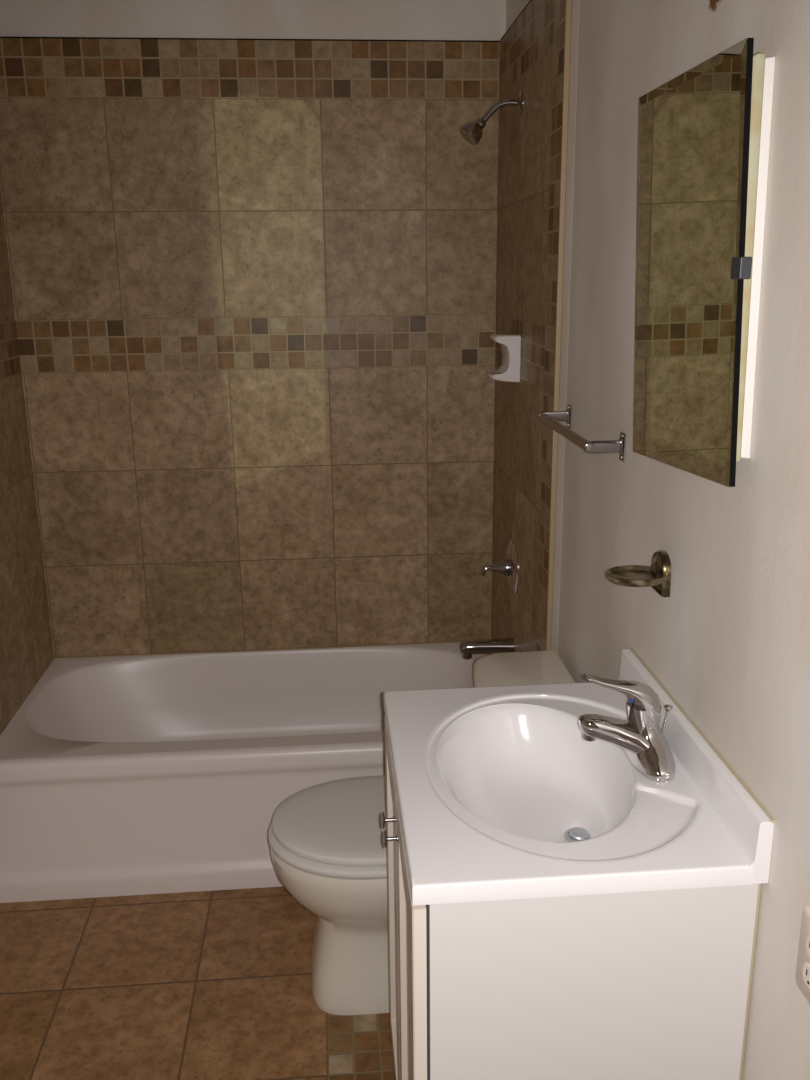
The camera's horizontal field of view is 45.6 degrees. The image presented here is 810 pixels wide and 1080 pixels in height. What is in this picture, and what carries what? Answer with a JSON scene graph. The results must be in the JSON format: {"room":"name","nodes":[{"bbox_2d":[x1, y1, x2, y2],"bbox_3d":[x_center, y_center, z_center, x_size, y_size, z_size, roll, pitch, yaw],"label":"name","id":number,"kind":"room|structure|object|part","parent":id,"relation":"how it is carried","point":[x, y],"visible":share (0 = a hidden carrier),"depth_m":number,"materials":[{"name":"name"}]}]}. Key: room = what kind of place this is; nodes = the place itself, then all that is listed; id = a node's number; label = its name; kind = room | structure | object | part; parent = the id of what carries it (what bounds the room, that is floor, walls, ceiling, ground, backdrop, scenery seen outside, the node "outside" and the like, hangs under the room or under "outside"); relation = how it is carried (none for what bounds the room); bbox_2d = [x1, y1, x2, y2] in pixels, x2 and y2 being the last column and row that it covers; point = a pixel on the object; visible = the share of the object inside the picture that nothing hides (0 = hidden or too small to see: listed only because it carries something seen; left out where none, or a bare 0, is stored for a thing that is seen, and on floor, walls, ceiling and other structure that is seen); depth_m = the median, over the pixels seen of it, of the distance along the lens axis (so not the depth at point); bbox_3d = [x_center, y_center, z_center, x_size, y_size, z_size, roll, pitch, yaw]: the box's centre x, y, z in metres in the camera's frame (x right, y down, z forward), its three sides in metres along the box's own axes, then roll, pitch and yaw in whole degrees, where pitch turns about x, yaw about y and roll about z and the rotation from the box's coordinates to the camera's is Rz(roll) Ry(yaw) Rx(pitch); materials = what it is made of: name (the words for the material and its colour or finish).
{"room":"bathroom","nodes":[
{"label":"bathroom","id":0,"kind":"room"},
{"bbox_2d":[0,189,53,734],"bbox_3d":[-1.109,0.124,1.077,0.130,2.520,4.430,-2,15,-4],"label":"wall","id":1,"kind":"structure","parent":0,"point":[26,644],"depth_m":2.96,"materials":[{"name":"brown tile"}]},
{"bbox_2d":[0,886,394,1079],"bbox_3d":[-0.264,1.360,1.489,1.800,0.100,4.430,-2,15,-4],"label":"floor","id":2,"kind":"structure","parent":0,"point":[216,984],"depth_m":2.30,"materials":[{"name":"brown tile"}]},
{"bbox_2d":[0,641,488,902],"bbox_3d":[-0.415,0.677,3.039,1.520,0.397,0.807,-2,15,-4],"label":"bathtub","id":3,"kind":"object","parent":2,"relation":"on","point":[151,773],"visible":0.72,"depth_m":2.69,"materials":[{"name":"white ceramic"}]},
{"bbox_2d":[268,650,574,1014],"bbox_3d":[0.041,0.699,2.291,0.726,0.743,0.430,-2,15,-4],"label":"toilet","id":4,"kind":"object","parent":2,"relation":"on","point":[328,851],"visible":0.39,"depth_m":2.23,"materials":[{"name":"beige ceramic"}]},
{"bbox_3d":[-0.086,0.683,2.276,0.471,0.021,0.376,-2,15,-4],"label":"seat","id":5,"kind":"part","parent":4,"relation":"part of","materials":[{"name":"white plastic"}]},
{"bbox_3d":[-0.079,0.654,2.269,0.466,0.027,0.364,-2,15,-4],"label":"lid","id":6,"kind":"part","parent":4,"relation":"part of","materials":[{"name":"white plastic"}]},
{"bbox_3d":[0.020,0.875,2.338,0.673,0.378,0.370,-2,15,-4],"label":"bowl","id":7,"kind":"part","parent":4,"relation":"part of","materials":[{"name":"beige ceramic"}]},
{"bbox_3d":[0.284,0.351,2.217,0.231,0.037,0.430,-2,15,-4],"label":"tank lid","id":8,"kind":"part","parent":4,"relation":"part of","materials":[{"name":"beige ceramic"}]},
{"bbox_2d":[381,717,761,1079],"bbox_3d":[0.219,0.804,1.700,0.509,0.851,0.594,-2,15,-4],"label":"vanity cabinet","id":9,"kind":"object","parent":2,"relation":"on","point":[645,985],"visible":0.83,"depth_m":1.35,"materials":[{"name":"white laminate"}]},
{"bbox_3d":[-0.028,0.470,1.616,0.024,0.028,0.028,-2,15,-4],"label":"knob","id":10,"kind":"part","parent":9,"relation":"part of","materials":[{"name":"silver metal"}]},
{"bbox_3d":[-0.024,0.485,1.562,0.024,0.028,0.028,-2,15,-4],"label":"knob","id":11,"kind":"part","parent":9,"relation":"part of","materials":[{"name":"silver metal"}]},
{"bbox_3d":[-0.014,0.722,1.812,0.019,0.717,0.296,-2,15,-4],"label":"door","id":12,"kind":"part","parent":9,"relation":"part of","materials":[{"name":"beige wood"}]},
{"bbox_3d":[0.011,0.801,1.526,0.019,0.717,0.296,-2,15,-4],"label":"door","id":13,"kind":"part","parent":9,"relation":"part of","materials":[{"name":"beige wood"}]},
{"bbox_3d":[0.021,0.767,1.673,0.018,0.761,0.560,-2,15,-4],"label":"frame","id":14,"kind":"part","parent":9,"relation":"part of","materials":[{"name":"white laminate"}]},
{"bbox_2d":[384,647,774,905],"bbox_3d":[0.228,0.399,1.589,0.489,0.208,0.620,-2,15,-4],"label":"countertop","id":15,"kind":"structure","parent":9,"relation":"on","point":[501,793],"depth_m":1.51,"materials":[{"name":"white ceramic"}]},
{"bbox_2d":[578,674,675,781],"bbox_3d":[0.360,0.288,1.571,0.153,0.152,0.164,-2,15,-4],"label":"faucet","id":16,"kind":"object","parent":15,"relation":"on","point":[641,738],"visible":1,"depth_m":1.55,"materials":[{"name":"silver metal"}]},
{"bbox_3d":[0.352,0.320,1.579,0.136,0.074,0.092,-2,15,-4],"label":"spout","id":17,"kind":"part","parent":16,"relation":"part of","materials":[{"name":"silver metal"}]},
{"bbox_3d":[0.353,0.259,1.563,0.128,0.092,0.049,-2,15,-4],"label":"handle","id":18,"kind":"part","parent":16,"relation":"part of","materials":[{"name":"silver metal"}]},
{"bbox_3d":[0.427,0.307,1.578,0.021,0.079,0.014,-2,15,-4],"label":"lift rod","id":19,"kind":"part","parent":16,"relation":"part of","materials":[{"name":"silver metal"}]},
{"bbox_3d":[0.264,0.879,1.425,0.456,0.851,0.016,-2,15,-4],"label":"panel","id":20,"kind":"part","parent":9,"relation":"part of","materials":[{"name":"white laminate"}]},
{"bbox_2d":[0,0,505,656],"bbox_3d":[-0.455,-0.470,3.208,1.540,2.520,0.130,-2,15,-4],"label":"wall","id":21,"kind":"structure","parent":0,"point":[252,244],"depth_m":3.07,"materials":[{"name":"brown tile"}]},
{"bbox_2d":[491,0,565,651],"bbox_3d":[0.344,-0.277,2.822,0.020,2.336,0.845,-2,15,-4],"label":"tiled wall","id":22,"kind":"structure","parent":0,"point":[531,53],"depth_m":2.65,"materials":[{"name":"brown tile"}]},
{"bbox_2d":[459,638,514,658],"bbox_3d":[0.254,0.338,3.007,0.169,0.058,0.053,-2,15,-4],"label":"tub spout","id":23,"kind":"object","parent":22,"relation":"attached to","point":[483,646],"visible":0.94,"depth_m":2.99,"materials":[{"name":"silver metal"}]},
{"bbox_2d":[461,91,522,144],"bbox_3d":[0.236,-1.158,2.641,0.167,0.139,0.068,-2,15,-4],"label":"shower","id":24,"kind":"object","parent":22,"relation":"attached to","point":[472,131],"visible":1,"depth_m":2.63,"materials":[{"name":"silver metal"}]},
{"bbox_3d":[0.261,-1.174,2.642,0.113,0.066,0.017,-2,15,-4],"label":"arm","id":25,"kind":"part","parent":24,"relation":"part of","materials":[{"name":"silver metal"}]},
{"bbox_2d":[481,539,518,594],"bbox_3d":[0.284,0.086,2.963,0.099,0.172,0.172,-2,15,-4],"label":"shower valve","id":26,"kind":"object","parent":22,"relation":"attached to","point":[509,567],"visible":1,"depth_m":2.94,"materials":[{"name":"silver metal"}]},
{"bbox_3d":[0.278,0.086,2.962,0.087,0.054,0.054,-2,15,-4],"label":"lever","id":27,"kind":"part","parent":26,"relation":"part of","materials":[{"name":"silver metal"}]},
{"bbox_2d":[486,333,520,382],"bbox_3d":[0.284,-0.530,2.802,0.085,0.136,0.110,-2,15,-4],"label":"holder","id":28,"kind":"object","parent":22,"relation":"attached to","point":[509,371],"visible":1,"depth_m":2.76,"materials":[{"name":"white ceramic"}]},
{"bbox_2d":[546,0,579,653],"bbox_3d":[0.379,-0.161,2.398,0.020,2.338,0.050,-2,15,-4],"label":"trim","id":29,"kind":"structure","parent":22,"relation":"attached to","point":[572,7],"depth_m":2.29,"materials":[{"name":"beige tile"}]},
{"bbox_2d":[506,0,809,1079],"bbox_3d":[0.555,0.071,1.206,0.130,2.520,4.430,-2,15,-4],"label":"wall","id":30,"kind":"structure","parent":0,"point":[730,640],"depth_m":1.45,"materials":[{"name":"paint"}]},
{"bbox_2d":[537,404,625,461],"bbox_3d":[0.372,-0.238,2.091,0.078,0.056,0.455,-2,15,-4],"label":"towel bar","id":31,"kind":"object","parent":30,"relation":"attached to","point":[553,419],"visible":1,"depth_m":1.95,"materials":[{"name":"silver metal"}]},
{"bbox_3d":[0.352,-0.295,2.295,0.072,0.025,0.010,-2,15,-4],"label":"arm","id":32,"kind":"part","parent":31,"relation":"part of","materials":[{"name":"silver metal"}]},
{"bbox_3d":[0.344,-0.238,2.089,0.019,0.020,0.438,-2,15,-4],"label":"rod","id":33,"kind":"part","parent":31,"relation":"part of","materials":[{"name":"silver metal"}]},
{"bbox_3d":[0.387,-0.182,1.887,0.072,0.025,0.010,-2,15,-4],"label":"arm","id":34,"kind":"part","parent":31,"relation":"part of","materials":[{"name":"silver metal"}]},
{"bbox_2d":[606,550,670,596],"bbox_3d":[0.400,0.060,1.658,0.109,0.073,0.099,-2,15,-4],"label":"soap holder","id":35,"kind":"object","parent":30,"relation":"attached to","point":[657,575],"visible":1,"depth_m":1.66,"materials":[{"name":"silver metal"}]},
{"bbox_2d":[606,565,668,586],"bbox_3d":[0.399,0.067,1.654,0.106,0.028,0.088,-2,15,-4],"label":"tray","id":36,"kind":"object","parent":35,"relation":"on","point":[626,575],"depth_m":1.65,"materials":[{"name":"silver metal"}]},
{"bbox_3d":[0.446,0.054,1.678,0.014,0.073,0.066,-2,15,-4],"label":"plate","id":37,"kind":"part","parent":35,"relation":"part of","materials":[{"name":"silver metal"}]},
{"bbox_2d":[619,649,773,883],"bbox_3d":[0.454,0.340,1.593,0.029,0.095,0.619,-2,15,-4],"label":"backsplash","id":38,"kind":"structure","parent":30,"relation":"attached to","point":[741,818],"depth_m":1.43,"materials":[{"name":"white ceramic"}]},
{"bbox_2d":[633,38,774,486],"bbox_3d":[0.432,-0.391,1.455,0.046,0.586,0.458,-2,15,-4],"label":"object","id":39,"kind":"object","parent":30,"relation":"attached to","point":[705,132],"visible":1,"depth_m":1.36,"materials":[{"name":"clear mirror"}]},
{"bbox_2d":[795,905,809,1003],"bbox_3d":[0.501,0.519,1.180,0.009,0.120,0.080,-2,15,-4],"label":"wall outlet","id":40,"kind":"object","parent":30,"relation":"attached to","point":[802,976],"visible":1,"depth_m":1.20,"materials":[{"name":"beige plastic"}]},
{"bbox_2d":[802,962,809,988],"bbox_3d":[0.499,0.539,1.185,0.004,0.029,0.033,-2,15,-4],"label":"receptacle","id":41,"kind":"object","parent":40,"relation":"attached to","point":[805,965],"depth_m":1.19,"materials":[{"name":"white plastic"}]},
{"bbox_2d":[806,935,809,956],"bbox_3d":[0.498,0.500,1.174,0.004,0.029,0.033,-2,15,-4],"label":"receptacle","id":42,"kind":"object","parent":40,"relation":"attached to","point":[807,936],"depth_m":1.18,"materials":[{"name":"white plastic"}]}
]}

